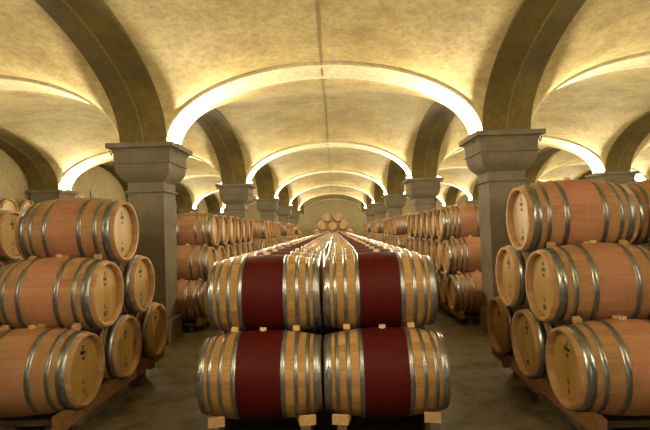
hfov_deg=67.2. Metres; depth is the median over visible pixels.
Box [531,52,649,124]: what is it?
arch
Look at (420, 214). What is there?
wine barrel
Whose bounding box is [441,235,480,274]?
wine barrel
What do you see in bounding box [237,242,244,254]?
wine barrel
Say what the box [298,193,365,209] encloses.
arch
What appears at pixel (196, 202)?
arch
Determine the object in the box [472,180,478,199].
arch
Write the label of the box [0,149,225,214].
wall
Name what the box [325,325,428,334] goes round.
wine barrel
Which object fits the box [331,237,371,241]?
wine barrel
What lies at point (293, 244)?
wine barrel
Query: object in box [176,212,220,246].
wine barrel
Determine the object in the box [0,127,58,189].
arch
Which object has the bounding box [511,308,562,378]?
wine barrel
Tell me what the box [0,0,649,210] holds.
ceiling
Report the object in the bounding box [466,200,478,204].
stone pillar
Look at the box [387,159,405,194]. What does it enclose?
arch
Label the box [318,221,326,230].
wine barrel
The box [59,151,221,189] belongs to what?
arch
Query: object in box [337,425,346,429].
bearer
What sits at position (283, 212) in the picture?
stone pillar
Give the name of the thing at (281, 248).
wine barrel
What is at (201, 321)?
rack
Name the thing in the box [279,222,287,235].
wine barrel
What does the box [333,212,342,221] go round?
wine barrel
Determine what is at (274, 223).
wine barrel
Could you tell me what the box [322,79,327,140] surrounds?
arch
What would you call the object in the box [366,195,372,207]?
arch
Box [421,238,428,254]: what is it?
wine barrel
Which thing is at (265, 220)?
wine barrel
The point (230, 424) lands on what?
bearer
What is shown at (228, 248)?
wine barrel
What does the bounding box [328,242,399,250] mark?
wine barrel
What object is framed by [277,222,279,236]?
wine barrel
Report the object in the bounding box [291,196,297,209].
arch
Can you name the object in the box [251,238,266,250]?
wine barrel
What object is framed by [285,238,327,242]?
wine barrel
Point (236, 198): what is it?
stone pillar
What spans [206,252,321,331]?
wine barrel
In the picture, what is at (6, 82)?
arch
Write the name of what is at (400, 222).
wine barrel
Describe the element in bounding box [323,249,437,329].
wine barrel
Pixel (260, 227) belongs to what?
wine barrel
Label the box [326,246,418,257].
wine barrel
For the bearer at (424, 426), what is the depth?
3.90 m
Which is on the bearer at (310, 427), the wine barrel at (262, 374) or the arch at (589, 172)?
the wine barrel at (262, 374)
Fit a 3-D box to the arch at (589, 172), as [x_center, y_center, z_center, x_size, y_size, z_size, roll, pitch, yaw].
[14.289,-1.822,24.581,0.885,1.420,6.114,-2,-2,1]
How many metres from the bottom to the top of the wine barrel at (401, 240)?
0.722 m
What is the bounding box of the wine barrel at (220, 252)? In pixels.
[213,245,225,260]
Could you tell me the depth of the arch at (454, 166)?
21.05 m
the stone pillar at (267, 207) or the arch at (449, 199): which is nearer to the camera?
the stone pillar at (267, 207)
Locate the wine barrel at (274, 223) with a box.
[272,221,275,237]
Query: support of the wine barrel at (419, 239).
on the wine barrel
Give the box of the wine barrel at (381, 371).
[324,324,450,416]
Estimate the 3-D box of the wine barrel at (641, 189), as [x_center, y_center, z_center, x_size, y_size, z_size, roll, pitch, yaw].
[3.293,-0.012,4.788,0.950,0.722,0.700,-2,-2,1]
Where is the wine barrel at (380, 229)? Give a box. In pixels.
[377,219,383,232]
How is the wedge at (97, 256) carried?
on the wine barrel at (57, 291)
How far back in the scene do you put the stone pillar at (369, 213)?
34.61 m
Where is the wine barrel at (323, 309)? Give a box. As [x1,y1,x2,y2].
[322,309,324,334]
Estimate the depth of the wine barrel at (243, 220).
12.19 m
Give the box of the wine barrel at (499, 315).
[487,296,521,354]
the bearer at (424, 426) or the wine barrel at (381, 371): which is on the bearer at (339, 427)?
the wine barrel at (381, 371)
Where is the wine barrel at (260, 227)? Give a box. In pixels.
[251,219,267,238]
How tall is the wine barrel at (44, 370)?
0.722 m
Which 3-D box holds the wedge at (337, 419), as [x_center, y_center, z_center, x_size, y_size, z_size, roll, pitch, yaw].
[0.130,1.556,3.778,0.124,0.075,0.145,-2,-2,11]
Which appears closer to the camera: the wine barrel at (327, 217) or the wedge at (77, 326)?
the wedge at (77, 326)
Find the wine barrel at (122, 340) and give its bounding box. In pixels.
[88,314,141,381]
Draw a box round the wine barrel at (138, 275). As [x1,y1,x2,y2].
[115,255,154,314]
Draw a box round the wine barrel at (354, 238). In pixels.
[331,238,379,243]
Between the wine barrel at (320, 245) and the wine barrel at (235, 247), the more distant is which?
the wine barrel at (235, 247)
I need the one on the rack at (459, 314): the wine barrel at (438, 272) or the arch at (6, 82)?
the wine barrel at (438, 272)
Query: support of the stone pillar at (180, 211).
on the floor
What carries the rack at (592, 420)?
on the floor
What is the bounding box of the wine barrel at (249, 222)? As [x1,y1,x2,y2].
[245,218,252,241]
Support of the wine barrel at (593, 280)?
on the wine barrel at (600, 366)
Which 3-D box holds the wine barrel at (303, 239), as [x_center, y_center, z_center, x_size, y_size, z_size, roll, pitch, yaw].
[-0.414,0.860,10.130,0.950,0.723,0.701,-2,-2,1]
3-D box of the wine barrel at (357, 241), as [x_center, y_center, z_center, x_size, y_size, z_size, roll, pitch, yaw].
[0.556,0.767,7.952,0.950,0.726,0.703,-2,-2,1]
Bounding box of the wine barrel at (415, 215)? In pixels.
[413,212,418,236]
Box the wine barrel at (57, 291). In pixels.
[0,254,123,330]
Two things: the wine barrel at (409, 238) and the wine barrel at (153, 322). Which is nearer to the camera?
the wine barrel at (153, 322)
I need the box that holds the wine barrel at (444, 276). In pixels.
[439,271,451,303]
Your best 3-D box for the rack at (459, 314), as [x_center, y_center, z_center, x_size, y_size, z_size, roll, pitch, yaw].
[2.714,1.804,10.954,0.820,0.264,5.700,-2,-2,1]
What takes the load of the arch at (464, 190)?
attached to the ceiling
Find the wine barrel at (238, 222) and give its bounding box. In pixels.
[231,216,241,243]
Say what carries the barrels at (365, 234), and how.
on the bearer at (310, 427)
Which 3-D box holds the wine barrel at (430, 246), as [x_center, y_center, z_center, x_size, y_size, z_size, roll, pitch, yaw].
[2.679,0.771,10.264,0.950,0.722,0.700,-2,-2,1]
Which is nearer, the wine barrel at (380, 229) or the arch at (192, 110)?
the arch at (192, 110)
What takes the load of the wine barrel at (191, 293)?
on the rack at (201, 321)
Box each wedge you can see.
[0,325,9,330]
[71,323,81,329]
[93,254,101,258]
[208,416,224,428]
[231,327,238,332]
[293,325,299,330]
[297,414,315,425]
[332,414,350,424]
[343,324,349,329]
[407,322,414,327]
[424,411,440,422]
[546,242,555,247]
[571,316,582,323]
[618,240,628,243]
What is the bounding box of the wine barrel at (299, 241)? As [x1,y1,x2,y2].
[275,241,327,254]
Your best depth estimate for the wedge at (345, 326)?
4.07 m
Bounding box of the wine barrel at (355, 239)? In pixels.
[330,239,382,244]
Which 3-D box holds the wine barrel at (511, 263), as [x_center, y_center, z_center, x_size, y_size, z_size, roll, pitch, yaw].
[2.288,0.595,4.921,0.950,0.722,0.700,-2,-2,2]
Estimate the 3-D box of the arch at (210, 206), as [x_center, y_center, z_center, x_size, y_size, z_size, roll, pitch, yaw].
[-7.984,-0.944,31.806,0.885,1.420,6.114,-2,-2,1]
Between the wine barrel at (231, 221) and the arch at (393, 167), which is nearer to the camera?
the wine barrel at (231, 221)
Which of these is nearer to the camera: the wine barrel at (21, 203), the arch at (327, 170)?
the wine barrel at (21, 203)
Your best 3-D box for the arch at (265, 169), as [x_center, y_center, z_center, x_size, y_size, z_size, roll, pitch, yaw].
[-2.613,-1.503,18.099,0.730,1.420,6.114,-2,-2,1]
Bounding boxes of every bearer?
[209,419,237,429]
[301,413,315,429]
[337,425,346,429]
[416,414,439,429]
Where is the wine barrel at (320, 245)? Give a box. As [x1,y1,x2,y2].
[271,242,326,254]
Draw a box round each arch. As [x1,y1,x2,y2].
[0,75,119,142]
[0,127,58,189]
[0,138,46,189]
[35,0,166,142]
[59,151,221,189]
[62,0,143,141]
[98,161,127,201]
[167,61,482,143]
[175,182,192,208]
[183,173,257,195]
[193,189,218,208]
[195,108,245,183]
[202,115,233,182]
[204,193,219,212]
[246,141,411,182]
[254,162,274,198]
[275,169,386,197]
[277,184,288,205]
[289,184,373,205]
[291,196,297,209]
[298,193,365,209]
[299,203,303,212]
[304,199,360,212]
[316,0,321,61]
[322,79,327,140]
[361,201,364,211]
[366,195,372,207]
[374,182,384,202]
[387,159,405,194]
[404,165,468,190]
[404,191,444,205]
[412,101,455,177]
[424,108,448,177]
[437,135,604,173]
[440,181,471,199]
[445,186,458,205]
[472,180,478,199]
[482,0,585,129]
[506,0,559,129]
[525,146,561,184]
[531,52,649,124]
[536,161,646,182]
[538,178,551,181]
[578,169,591,179]
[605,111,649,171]
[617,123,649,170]
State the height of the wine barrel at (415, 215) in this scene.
0.722 m
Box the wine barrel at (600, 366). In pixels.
[545,316,649,415]
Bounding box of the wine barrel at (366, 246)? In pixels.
[328,244,408,253]
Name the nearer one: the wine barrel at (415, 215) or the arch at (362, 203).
the wine barrel at (415, 215)
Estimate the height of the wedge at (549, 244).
0.063 m
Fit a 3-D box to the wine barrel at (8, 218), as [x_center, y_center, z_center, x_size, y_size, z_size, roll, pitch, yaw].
[-4.275,0.251,6.031,0.950,0.722,0.700,-2,-2,1]
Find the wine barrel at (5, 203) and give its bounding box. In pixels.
[0,197,18,211]
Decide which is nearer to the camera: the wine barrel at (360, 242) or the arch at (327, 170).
the wine barrel at (360, 242)
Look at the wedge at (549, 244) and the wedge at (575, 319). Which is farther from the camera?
the wedge at (549, 244)
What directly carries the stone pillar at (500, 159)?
on the floor
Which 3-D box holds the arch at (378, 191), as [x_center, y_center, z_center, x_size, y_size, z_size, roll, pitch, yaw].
[3.085,-1.480,24.794,0.730,1.420,6.114,-2,-2,1]
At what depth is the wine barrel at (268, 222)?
16.90 m
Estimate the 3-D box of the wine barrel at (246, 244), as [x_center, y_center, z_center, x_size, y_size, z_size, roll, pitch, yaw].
[-2.447,0.990,12.521,0.950,0.722,0.700,-2,-2,1]
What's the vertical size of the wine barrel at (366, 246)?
0.723 m
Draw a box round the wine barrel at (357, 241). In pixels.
[329,240,387,246]
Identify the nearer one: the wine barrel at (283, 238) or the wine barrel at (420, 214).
the wine barrel at (420, 214)
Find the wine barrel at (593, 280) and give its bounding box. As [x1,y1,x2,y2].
[525,240,649,324]
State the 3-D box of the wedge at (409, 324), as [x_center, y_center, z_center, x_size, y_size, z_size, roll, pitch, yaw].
[0.715,0.921,4.075,0.055,0.050,0.063,-2,-2,1]
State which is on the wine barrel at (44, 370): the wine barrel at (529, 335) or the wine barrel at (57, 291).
the wine barrel at (57, 291)
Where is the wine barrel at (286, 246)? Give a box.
[253,245,324,259]
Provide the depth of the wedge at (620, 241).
4.21 m
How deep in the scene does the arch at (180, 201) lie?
27.70 m
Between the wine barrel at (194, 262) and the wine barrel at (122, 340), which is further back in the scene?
the wine barrel at (194, 262)
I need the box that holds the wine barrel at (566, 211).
[506,177,639,252]
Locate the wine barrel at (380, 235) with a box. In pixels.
[378,232,383,241]
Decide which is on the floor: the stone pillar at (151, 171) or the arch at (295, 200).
the stone pillar at (151, 171)
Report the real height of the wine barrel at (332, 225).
0.722 m
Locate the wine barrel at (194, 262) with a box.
[177,244,216,281]
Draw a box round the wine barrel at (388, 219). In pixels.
[387,218,389,234]
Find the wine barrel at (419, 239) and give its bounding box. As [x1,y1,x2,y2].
[416,237,422,254]
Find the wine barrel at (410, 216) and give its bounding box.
[408,213,414,236]
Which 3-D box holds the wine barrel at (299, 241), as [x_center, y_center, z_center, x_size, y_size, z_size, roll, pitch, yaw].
[-0.430,0.818,8.691,0.950,0.723,0.699,-2,-2,1]
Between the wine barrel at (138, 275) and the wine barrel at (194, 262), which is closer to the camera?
the wine barrel at (138, 275)
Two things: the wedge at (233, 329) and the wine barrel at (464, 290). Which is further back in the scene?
the wine barrel at (464, 290)
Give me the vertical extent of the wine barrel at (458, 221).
0.722 m
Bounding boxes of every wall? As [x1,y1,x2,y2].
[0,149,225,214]
[248,195,468,237]
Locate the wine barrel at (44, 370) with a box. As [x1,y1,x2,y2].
[0,325,104,415]
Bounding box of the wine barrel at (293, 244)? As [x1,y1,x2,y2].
[264,243,325,258]
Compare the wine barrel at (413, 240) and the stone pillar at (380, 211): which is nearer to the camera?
the wine barrel at (413, 240)
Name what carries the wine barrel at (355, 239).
on the barrels at (365, 234)
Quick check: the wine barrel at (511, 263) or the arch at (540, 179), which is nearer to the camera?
the wine barrel at (511, 263)
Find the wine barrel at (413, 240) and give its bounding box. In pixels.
[411,237,417,251]
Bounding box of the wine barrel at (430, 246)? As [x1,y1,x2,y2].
[427,238,436,267]
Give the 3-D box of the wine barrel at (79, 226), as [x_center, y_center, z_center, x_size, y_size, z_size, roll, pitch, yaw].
[-2.456,0.164,4.907,0.950,0.722,0.700,-2,-2,2]
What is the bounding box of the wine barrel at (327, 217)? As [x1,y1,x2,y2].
[323,212,331,221]
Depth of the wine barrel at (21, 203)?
12.04 m
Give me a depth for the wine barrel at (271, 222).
17.68 m
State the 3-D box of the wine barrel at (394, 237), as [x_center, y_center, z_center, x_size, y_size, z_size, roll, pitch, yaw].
[2.795,0.944,16.345,0.950,0.722,0.700,-2,-2,1]
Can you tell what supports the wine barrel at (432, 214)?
on the wine barrel at (438, 243)
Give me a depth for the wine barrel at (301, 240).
9.35 m
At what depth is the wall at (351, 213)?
41.82 m
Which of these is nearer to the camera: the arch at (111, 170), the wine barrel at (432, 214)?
the wine barrel at (432, 214)
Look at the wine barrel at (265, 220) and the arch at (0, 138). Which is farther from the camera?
the wine barrel at (265, 220)
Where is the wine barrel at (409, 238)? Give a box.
[407,236,411,250]
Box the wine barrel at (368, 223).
[367,222,370,231]
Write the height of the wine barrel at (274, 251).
0.723 m
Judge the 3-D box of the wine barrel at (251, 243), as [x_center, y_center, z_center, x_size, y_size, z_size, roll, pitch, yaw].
[-2.423,1.010,13.240,0.950,0.722,0.700,-2,-2,1]
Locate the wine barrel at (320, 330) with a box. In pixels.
[220,319,323,382]
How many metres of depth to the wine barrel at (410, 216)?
12.74 m
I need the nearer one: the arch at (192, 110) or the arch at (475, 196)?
the arch at (192, 110)
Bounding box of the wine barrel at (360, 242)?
[329,241,392,248]
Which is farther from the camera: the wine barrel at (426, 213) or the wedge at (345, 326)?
the wine barrel at (426, 213)
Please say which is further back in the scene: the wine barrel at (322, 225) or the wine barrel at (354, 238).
the wine barrel at (322, 225)
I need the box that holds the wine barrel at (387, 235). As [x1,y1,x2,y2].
[386,234,388,244]
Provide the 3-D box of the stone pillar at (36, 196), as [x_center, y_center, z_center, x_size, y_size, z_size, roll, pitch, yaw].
[-8.177,0.825,14.740,1.030,3.093,1.030,-2,-2,1]
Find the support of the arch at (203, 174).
attached to the ceiling
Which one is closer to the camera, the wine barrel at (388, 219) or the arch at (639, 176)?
the wine barrel at (388, 219)
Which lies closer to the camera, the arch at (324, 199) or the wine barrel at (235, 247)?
the wine barrel at (235, 247)
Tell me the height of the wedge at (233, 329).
0.050 m
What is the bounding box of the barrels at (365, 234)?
[294,228,370,239]
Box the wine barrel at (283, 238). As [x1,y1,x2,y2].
[280,235,286,242]
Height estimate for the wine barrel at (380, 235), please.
0.722 m
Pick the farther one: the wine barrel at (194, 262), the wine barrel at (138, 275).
the wine barrel at (194, 262)
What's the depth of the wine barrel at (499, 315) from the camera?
5.28 m
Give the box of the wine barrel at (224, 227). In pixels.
[214,214,228,245]
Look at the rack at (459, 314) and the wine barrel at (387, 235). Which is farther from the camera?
the wine barrel at (387, 235)
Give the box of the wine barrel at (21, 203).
[10,198,33,211]
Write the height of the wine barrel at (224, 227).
0.722 m
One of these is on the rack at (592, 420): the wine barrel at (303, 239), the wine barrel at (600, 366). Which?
the wine barrel at (600, 366)
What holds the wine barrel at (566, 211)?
on the wine barrel at (593, 280)
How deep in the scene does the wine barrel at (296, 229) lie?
29.43 m
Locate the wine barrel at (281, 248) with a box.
[242,247,322,295]
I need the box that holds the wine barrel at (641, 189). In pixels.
[623,180,649,244]
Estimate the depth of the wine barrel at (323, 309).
5.29 m
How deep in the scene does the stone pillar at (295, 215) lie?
34.70 m
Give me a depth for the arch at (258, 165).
14.57 m
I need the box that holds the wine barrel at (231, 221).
[223,215,235,244]
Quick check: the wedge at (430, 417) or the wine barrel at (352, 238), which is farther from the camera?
the wine barrel at (352, 238)
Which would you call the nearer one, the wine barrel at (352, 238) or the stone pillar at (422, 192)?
the wine barrel at (352, 238)
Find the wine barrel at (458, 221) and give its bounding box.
[436,203,479,239]
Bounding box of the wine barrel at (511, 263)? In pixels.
[495,245,530,308]
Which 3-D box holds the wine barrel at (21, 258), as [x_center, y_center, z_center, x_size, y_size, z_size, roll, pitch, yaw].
[-4.251,0.834,6.415,0.950,0.722,0.700,-2,-2,0]
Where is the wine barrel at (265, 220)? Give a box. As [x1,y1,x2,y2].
[265,220,277,237]
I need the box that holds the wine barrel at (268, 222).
[255,219,270,238]
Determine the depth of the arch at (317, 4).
6.45 m
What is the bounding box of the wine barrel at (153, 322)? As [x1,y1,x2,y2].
[130,302,167,357]
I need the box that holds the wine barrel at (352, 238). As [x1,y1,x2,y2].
[330,238,375,243]
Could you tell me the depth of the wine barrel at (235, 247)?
11.14 m
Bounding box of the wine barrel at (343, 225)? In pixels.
[338,221,347,229]
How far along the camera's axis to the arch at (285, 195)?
27.68 m
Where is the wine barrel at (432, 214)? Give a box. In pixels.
[428,208,437,238]
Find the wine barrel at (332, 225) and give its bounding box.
[328,220,337,230]
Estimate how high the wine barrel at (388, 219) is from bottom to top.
0.722 m
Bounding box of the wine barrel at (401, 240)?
[396,233,408,248]
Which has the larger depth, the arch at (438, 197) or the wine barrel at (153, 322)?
the arch at (438, 197)
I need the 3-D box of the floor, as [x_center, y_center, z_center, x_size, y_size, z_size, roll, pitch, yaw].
[3.067,2.226,17.881,23.908,0.200,48.228,-2,-2,1]
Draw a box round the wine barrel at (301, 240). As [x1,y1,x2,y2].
[278,240,327,251]
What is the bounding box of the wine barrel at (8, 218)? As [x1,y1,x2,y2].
[0,209,20,261]
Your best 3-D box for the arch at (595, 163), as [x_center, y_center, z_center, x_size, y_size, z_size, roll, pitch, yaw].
[5.667,-1.759,14.538,4.837,1.252,0.690,-2,-2,1]
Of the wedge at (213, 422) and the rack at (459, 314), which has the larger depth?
the rack at (459, 314)
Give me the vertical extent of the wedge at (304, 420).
0.075 m
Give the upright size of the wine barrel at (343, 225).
0.722 m
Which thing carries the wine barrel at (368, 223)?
on the barrels at (365, 234)
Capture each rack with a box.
[0,350,163,429]
[182,317,208,331]
[438,298,479,324]
[492,347,649,429]
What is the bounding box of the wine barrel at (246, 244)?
[243,242,249,252]
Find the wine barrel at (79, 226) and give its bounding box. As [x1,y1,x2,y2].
[15,195,138,262]
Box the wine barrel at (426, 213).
[423,209,430,238]
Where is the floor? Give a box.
[0,306,649,429]
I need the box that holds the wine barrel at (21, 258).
[2,257,23,264]
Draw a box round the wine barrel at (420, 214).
[417,211,424,237]
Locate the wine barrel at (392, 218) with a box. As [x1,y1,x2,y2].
[391,217,394,234]
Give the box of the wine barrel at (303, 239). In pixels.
[282,239,327,243]
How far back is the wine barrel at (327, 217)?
34.48 m
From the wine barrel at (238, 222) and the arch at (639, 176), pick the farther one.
the arch at (639, 176)
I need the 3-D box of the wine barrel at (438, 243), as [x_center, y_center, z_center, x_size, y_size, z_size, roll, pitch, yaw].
[2.665,0.750,9.544,0.950,0.722,0.700,-2,-2,1]
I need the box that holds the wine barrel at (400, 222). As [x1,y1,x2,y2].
[394,214,408,234]
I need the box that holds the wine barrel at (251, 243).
[248,241,254,251]
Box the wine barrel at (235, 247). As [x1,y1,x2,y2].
[231,243,239,256]
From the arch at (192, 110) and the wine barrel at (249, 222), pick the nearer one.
the arch at (192, 110)
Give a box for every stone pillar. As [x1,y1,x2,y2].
[25,189,78,203]
[105,141,192,344]
[176,209,198,213]
[215,183,255,217]
[254,198,280,221]
[276,206,292,222]
[289,210,300,223]
[364,208,374,221]
[370,203,387,220]
[382,194,406,217]
[403,177,443,212]
[458,128,545,332]
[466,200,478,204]
[585,171,639,183]
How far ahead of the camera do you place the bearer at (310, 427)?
3.69 m
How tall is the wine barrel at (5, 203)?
0.722 m
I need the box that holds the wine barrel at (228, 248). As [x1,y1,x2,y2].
[223,244,232,258]
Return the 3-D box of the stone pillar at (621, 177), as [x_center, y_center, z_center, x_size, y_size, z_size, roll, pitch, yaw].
[8.514,0.315,14.423,1.030,3.093,1.030,-2,-2,1]
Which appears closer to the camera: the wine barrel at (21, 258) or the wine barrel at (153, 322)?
the wine barrel at (153, 322)
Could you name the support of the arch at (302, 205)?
attached to the ceiling
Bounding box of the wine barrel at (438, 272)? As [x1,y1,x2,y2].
[435,268,442,298]
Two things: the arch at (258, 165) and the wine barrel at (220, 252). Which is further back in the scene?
the arch at (258, 165)
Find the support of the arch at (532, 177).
attached to the ceiling
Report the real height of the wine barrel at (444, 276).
0.722 m
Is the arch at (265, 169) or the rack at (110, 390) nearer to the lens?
the rack at (110, 390)
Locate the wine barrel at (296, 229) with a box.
[294,224,298,233]
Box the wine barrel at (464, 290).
[447,270,482,312]
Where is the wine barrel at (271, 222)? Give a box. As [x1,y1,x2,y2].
[270,221,273,237]
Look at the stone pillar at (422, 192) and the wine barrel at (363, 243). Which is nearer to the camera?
the wine barrel at (363, 243)
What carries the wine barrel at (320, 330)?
on the bearer at (310, 427)
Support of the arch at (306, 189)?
attached to the ceiling
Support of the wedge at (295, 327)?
on the wine barrel at (262, 374)
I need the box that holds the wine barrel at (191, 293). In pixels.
[177,279,207,320]
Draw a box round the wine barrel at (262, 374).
[196,327,322,419]
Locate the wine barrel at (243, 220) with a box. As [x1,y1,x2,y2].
[239,217,247,242]
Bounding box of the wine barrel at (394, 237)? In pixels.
[393,235,396,245]
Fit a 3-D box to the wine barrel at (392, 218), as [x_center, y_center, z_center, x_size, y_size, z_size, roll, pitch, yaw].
[2.768,0.353,16.722,0.950,0.722,0.700,-2,-2,1]
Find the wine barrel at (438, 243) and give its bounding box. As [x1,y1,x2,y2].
[434,239,444,270]
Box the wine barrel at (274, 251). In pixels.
[229,249,322,310]

